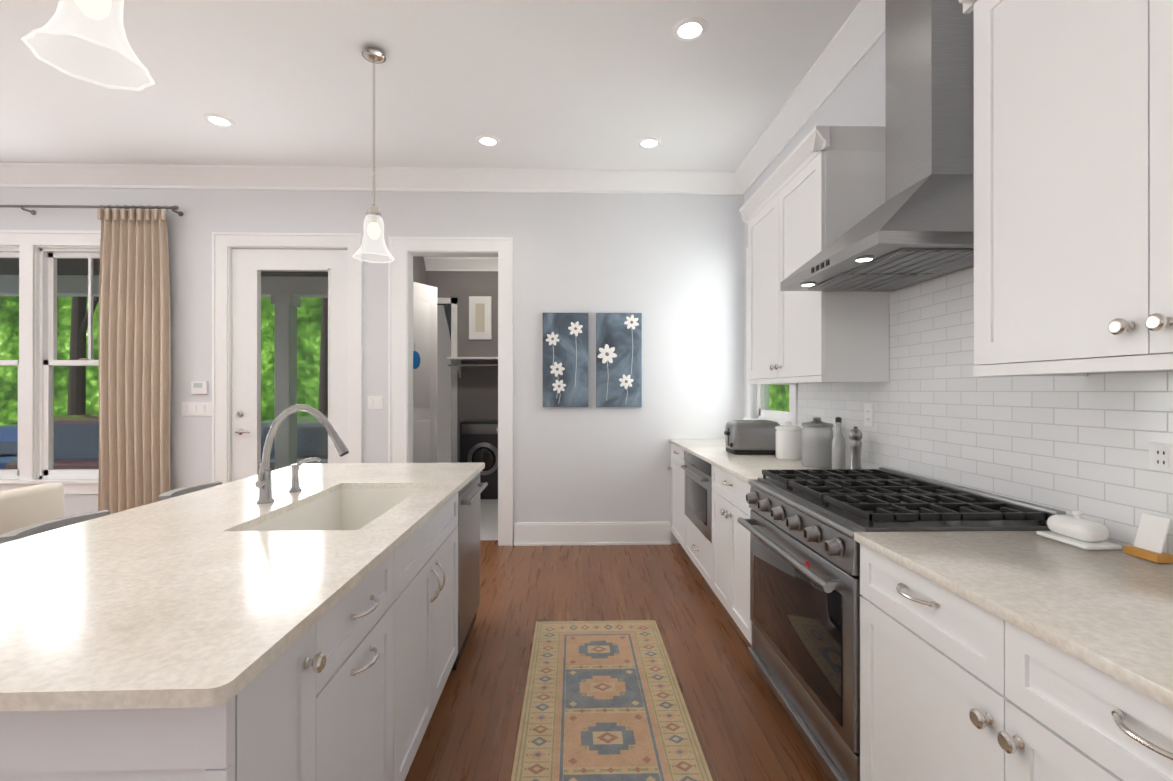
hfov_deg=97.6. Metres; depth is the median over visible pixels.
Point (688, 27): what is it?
recessed light
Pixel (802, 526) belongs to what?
range
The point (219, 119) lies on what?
recessed light
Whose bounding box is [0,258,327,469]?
porch
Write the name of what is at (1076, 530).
butter dish
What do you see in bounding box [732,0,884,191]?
crown molding
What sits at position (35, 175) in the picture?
crown molding
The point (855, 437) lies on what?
pepper mill
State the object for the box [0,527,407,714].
island countertop
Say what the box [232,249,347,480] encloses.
french door
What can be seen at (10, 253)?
window
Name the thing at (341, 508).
sink
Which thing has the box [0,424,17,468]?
car
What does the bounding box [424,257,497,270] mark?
crown molding
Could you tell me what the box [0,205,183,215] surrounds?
curtain rod
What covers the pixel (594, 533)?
baseboard
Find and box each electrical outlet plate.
[864,404,872,426]
[1149,442,1172,472]
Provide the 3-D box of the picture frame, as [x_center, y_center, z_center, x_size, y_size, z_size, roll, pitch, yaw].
[-1.428,-0.977,6.901,0.300,0.580,0.034,0,0,-2]
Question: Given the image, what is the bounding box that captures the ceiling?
[0,0,860,170]
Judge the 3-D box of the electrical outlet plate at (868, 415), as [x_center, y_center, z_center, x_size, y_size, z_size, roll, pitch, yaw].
[1.417,0.125,2.578,0.008,0.116,0.072,0,0,-2]
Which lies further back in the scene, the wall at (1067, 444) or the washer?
the washer
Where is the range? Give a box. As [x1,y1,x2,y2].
[737,467,1065,780]
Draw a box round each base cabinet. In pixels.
[667,443,678,541]
[679,451,706,580]
[707,463,751,645]
[860,547,1172,780]
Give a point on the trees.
(307, 369)
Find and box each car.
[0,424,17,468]
[6,414,98,468]
[261,414,327,470]
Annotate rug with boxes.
[511,619,712,780]
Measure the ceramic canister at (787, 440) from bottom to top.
0.228 m
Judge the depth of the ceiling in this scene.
3.12 m
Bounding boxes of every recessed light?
[203,113,234,127]
[476,135,499,146]
[637,137,660,148]
[672,17,707,41]
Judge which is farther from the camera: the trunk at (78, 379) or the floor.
the trunk at (78, 379)
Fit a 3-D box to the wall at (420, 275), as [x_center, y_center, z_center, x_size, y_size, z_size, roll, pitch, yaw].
[-2.168,-0.218,5.766,0.120,3.100,2.468,0,0,-2]
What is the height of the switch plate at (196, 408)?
0.110 m
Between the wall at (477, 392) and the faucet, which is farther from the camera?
the wall at (477, 392)
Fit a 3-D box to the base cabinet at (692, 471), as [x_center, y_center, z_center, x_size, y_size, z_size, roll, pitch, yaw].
[1.073,0.888,3.533,0.643,0.882,0.873,0,0,-2]
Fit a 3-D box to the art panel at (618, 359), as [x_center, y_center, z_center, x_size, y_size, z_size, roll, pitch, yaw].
[0.279,-0.264,4.431,0.393,0.810,0.041,0,0,-2]
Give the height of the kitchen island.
0.882 m
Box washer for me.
[460,419,497,498]
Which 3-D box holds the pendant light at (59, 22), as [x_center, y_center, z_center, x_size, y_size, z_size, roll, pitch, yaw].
[-1.132,-1.309,1.176,0.217,1.122,0.217,0,0,-2]
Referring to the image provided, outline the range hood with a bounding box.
[781,0,973,291]
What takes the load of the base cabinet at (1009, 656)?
on the floor
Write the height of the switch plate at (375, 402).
0.115 m
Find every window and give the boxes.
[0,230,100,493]
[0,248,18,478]
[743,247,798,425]
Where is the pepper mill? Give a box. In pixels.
[849,426,861,468]
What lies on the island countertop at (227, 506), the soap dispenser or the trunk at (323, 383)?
the soap dispenser
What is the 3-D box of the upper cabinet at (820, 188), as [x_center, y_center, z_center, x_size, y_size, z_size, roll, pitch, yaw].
[1.227,-0.630,2.913,0.367,1.180,1.090,0,0,-2]
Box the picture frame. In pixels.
[469,296,491,339]
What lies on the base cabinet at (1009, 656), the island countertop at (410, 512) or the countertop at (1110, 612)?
the countertop at (1110, 612)
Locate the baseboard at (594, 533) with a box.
[514,522,670,545]
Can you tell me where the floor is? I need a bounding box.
[405,499,829,780]
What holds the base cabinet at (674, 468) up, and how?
on the floor
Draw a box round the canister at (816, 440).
[801,417,832,468]
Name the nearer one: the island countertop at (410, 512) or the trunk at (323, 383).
the island countertop at (410, 512)
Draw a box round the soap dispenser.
[289,457,320,491]
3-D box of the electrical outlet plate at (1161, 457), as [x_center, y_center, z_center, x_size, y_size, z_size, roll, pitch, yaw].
[1.451,0.169,1.263,0.008,0.072,0.120,0,0,-2]
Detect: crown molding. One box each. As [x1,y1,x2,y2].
[0,162,745,194]
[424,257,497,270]
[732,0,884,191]
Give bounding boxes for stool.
[0,510,109,543]
[158,481,221,500]
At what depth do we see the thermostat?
4.33 m
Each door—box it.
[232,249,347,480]
[413,282,436,462]
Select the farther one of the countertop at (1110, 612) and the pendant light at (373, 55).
the pendant light at (373, 55)
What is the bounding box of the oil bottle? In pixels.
[832,417,844,468]
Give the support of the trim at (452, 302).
attached to the wall at (477, 392)
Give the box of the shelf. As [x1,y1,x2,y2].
[447,357,497,377]
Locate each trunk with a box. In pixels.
[67,296,98,414]
[318,298,327,414]
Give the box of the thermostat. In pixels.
[191,381,207,393]
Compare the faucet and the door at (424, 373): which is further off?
the door at (424, 373)
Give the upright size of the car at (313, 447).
1.680 m
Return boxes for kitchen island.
[0,463,487,780]
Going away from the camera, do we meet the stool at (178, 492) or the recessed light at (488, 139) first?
the stool at (178, 492)
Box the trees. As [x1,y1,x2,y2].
[0,296,788,424]
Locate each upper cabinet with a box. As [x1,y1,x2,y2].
[739,126,888,384]
[966,0,1172,371]
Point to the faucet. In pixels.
(263, 483)
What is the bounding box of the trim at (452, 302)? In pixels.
[437,298,456,462]
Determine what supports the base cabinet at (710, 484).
on the floor
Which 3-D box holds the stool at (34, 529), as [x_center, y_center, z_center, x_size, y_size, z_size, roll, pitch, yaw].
[-1.882,0.922,2.005,0.495,0.815,0.431,0,0,-2]
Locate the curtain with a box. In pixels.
[97,205,170,513]
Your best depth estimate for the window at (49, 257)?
4.33 m
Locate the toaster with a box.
[724,420,780,454]
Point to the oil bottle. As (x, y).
(838, 450)
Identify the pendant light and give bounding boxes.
[21,0,154,90]
[353,47,394,262]
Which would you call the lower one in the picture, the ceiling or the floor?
the floor
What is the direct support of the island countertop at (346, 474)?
on the kitchen island
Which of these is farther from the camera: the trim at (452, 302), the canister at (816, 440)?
the trim at (452, 302)
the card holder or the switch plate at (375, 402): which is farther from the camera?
the switch plate at (375, 402)
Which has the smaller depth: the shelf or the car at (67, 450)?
the shelf
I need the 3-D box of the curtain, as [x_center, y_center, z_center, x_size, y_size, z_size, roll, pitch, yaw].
[-3.751,-0.110,4.253,0.596,2.852,0.069,0,0,-2]
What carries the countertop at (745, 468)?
on the base cabinet at (710, 484)
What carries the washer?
on the floor
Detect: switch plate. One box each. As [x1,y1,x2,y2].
[182,402,211,415]
[368,396,382,408]
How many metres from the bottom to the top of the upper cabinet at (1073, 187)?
1.150 m
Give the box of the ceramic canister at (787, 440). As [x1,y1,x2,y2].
[775,422,801,459]
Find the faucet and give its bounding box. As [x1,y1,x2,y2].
[255,404,348,503]
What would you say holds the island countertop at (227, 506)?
on the kitchen island
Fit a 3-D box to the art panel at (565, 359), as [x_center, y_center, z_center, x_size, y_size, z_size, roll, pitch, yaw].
[-0.180,-0.264,4.419,0.393,0.810,0.041,0,0,-2]
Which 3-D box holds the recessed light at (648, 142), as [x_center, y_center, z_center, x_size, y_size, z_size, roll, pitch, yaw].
[0.473,-1.864,3.870,0.180,0.009,0.180,0,0,-2]
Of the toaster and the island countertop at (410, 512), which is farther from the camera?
the toaster
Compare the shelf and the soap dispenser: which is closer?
the soap dispenser
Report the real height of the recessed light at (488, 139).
0.009 m
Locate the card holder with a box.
[1124,513,1172,562]
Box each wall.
[0,187,739,544]
[413,256,428,284]
[429,271,497,462]
[740,34,1172,554]
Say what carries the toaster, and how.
on the countertop at (745, 468)
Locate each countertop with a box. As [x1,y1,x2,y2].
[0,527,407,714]
[52,483,339,530]
[232,463,483,486]
[364,483,463,530]
[669,439,847,482]
[854,531,1172,714]
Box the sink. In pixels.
[236,483,423,530]
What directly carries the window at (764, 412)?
in the wall at (1067, 444)
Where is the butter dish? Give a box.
[1036,510,1122,549]
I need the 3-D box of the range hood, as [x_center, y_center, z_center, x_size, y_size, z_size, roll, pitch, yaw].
[1.169,-1.159,1.999,0.530,1.416,0.764,0,0,-2]
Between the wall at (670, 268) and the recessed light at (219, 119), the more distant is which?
the wall at (670, 268)
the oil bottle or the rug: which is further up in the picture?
the oil bottle
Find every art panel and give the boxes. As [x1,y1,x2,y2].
[543,313,587,406]
[596,313,641,406]

